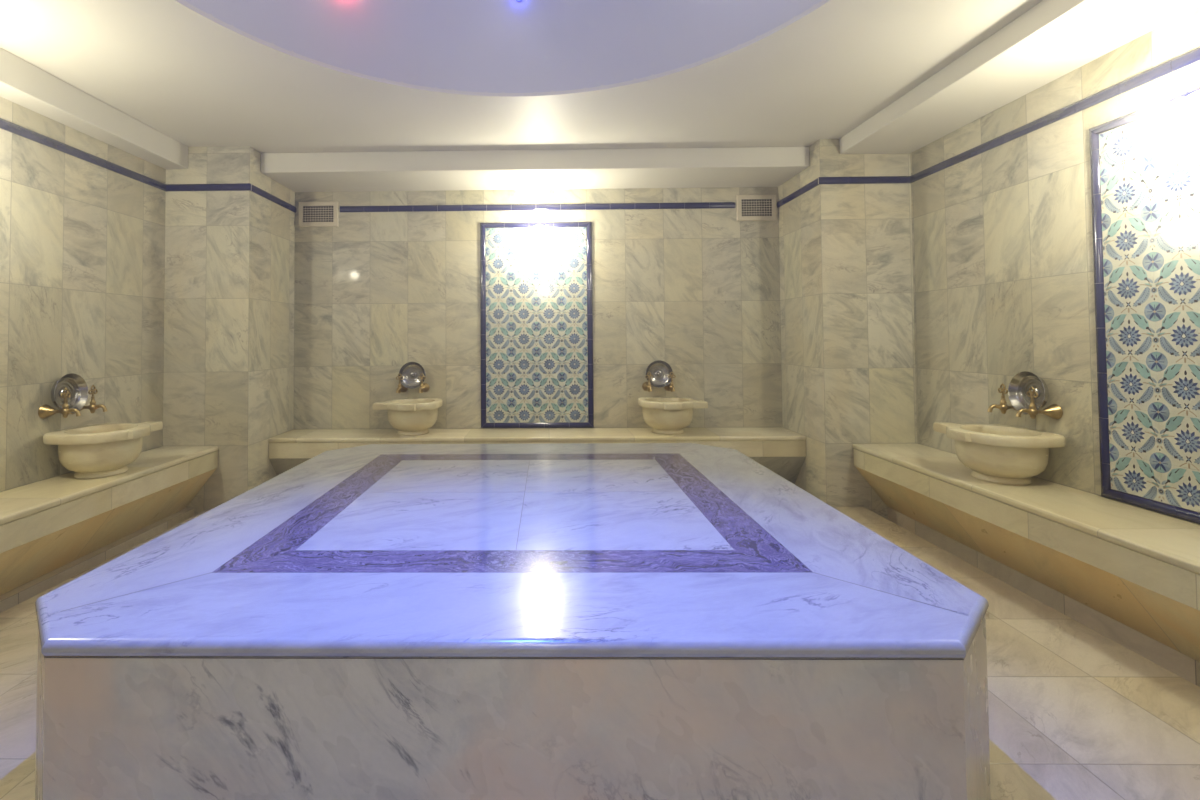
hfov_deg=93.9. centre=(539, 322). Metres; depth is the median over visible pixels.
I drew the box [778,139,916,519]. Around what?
wall
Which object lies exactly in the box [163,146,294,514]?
column
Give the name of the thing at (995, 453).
basin
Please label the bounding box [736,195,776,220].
air vent
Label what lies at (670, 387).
tap
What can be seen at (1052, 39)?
beam
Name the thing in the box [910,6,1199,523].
wall
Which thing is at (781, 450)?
bench
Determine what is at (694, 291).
wall
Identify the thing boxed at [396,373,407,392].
tap
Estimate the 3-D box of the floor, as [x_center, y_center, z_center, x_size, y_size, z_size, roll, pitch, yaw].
[-0.047,1.304,2.007,5.129,0.200,4.920,0,-2,1]
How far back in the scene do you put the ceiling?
2.97 m
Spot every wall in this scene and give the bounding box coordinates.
[0,97,165,491]
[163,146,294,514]
[294,187,781,428]
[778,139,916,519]
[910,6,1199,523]
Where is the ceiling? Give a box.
[0,0,1042,152]
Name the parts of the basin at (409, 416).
bowl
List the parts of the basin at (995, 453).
bowl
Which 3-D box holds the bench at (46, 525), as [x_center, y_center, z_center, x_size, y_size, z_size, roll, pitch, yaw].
[-2.417,1.010,2.052,0.388,0.422,3.536,0,-2,1]
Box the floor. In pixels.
[0,507,1199,799]
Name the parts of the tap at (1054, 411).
spout, handle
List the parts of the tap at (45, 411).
handle, spout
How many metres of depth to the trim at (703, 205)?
4.52 m
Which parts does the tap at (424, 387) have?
handle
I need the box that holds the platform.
[35,443,990,799]
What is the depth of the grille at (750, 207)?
4.49 m
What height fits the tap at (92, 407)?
0.163 m
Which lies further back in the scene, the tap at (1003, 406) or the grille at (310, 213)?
the grille at (310, 213)
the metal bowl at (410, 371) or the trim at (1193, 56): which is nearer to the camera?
the trim at (1193, 56)
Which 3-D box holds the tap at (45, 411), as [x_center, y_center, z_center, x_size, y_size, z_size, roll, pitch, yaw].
[-2.507,0.423,2.932,0.194,0.163,0.076,0,-2,1]
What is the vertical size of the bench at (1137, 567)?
0.422 m
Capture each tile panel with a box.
[480,222,593,427]
[1089,86,1199,523]
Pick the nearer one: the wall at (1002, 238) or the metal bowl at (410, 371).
the wall at (1002, 238)
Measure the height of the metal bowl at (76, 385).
0.214 m
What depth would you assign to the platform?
1.17 m
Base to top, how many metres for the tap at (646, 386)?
0.163 m
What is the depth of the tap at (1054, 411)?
2.71 m
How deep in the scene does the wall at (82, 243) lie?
3.11 m
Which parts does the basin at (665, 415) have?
bowl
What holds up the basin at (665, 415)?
on the bench at (781, 450)
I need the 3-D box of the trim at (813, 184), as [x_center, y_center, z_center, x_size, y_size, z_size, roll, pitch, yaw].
[1.915,-0.959,4.152,0.014,0.048,0.690,0,-2,1]
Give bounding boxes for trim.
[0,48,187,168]
[0,118,165,190]
[166,183,251,191]
[251,185,295,212]
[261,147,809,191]
[340,202,734,211]
[777,178,819,207]
[818,176,909,183]
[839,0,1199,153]
[910,47,1199,182]
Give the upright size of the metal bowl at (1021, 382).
0.214 m
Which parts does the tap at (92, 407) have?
handle, spout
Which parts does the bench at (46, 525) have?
panel, seat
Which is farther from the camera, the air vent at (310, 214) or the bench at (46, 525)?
the air vent at (310, 214)
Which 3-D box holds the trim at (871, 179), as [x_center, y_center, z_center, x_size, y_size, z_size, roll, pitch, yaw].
[2.216,-0.971,3.796,0.627,0.048,0.014,0,-2,1]
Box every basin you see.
[43,422,162,478]
[373,398,442,435]
[638,397,707,434]
[933,423,1065,484]
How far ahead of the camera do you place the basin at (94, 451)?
2.93 m
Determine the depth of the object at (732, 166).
4.01 m
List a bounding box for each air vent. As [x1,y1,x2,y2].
[298,201,338,226]
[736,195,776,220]
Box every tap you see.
[38,388,80,418]
[70,385,106,413]
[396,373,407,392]
[418,373,429,392]
[642,372,652,391]
[664,372,675,391]
[987,383,1026,414]
[1015,386,1062,419]
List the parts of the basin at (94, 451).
bowl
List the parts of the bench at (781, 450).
slanted panel, seat, panel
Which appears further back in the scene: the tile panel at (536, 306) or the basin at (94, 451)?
the tile panel at (536, 306)
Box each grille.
[303,206,332,221]
[742,199,771,215]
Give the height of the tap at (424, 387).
0.163 m
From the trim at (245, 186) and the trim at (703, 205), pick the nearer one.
the trim at (245, 186)
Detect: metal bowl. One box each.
[51,373,87,412]
[399,362,425,388]
[646,360,672,387]
[1008,371,1047,413]
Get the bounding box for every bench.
[0,446,218,594]
[268,427,805,483]
[852,443,1199,661]
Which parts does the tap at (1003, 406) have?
spout, handle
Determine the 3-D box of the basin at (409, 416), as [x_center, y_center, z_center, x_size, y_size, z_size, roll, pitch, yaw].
[-1.000,0.726,4.279,0.479,0.245,0.418,0,-2,1]
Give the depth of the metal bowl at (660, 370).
4.44 m
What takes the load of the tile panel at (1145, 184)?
attached to the wall at (1002, 238)
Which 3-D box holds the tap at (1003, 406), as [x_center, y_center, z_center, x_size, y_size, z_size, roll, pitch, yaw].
[2.428,0.397,2.901,0.194,0.163,0.076,0,-2,1]
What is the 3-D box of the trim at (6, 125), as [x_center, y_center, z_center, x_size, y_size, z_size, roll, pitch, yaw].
[-2.620,-0.983,2.108,0.014,0.048,3.540,0,-2,1]
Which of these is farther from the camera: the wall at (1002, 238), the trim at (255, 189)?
the trim at (255, 189)

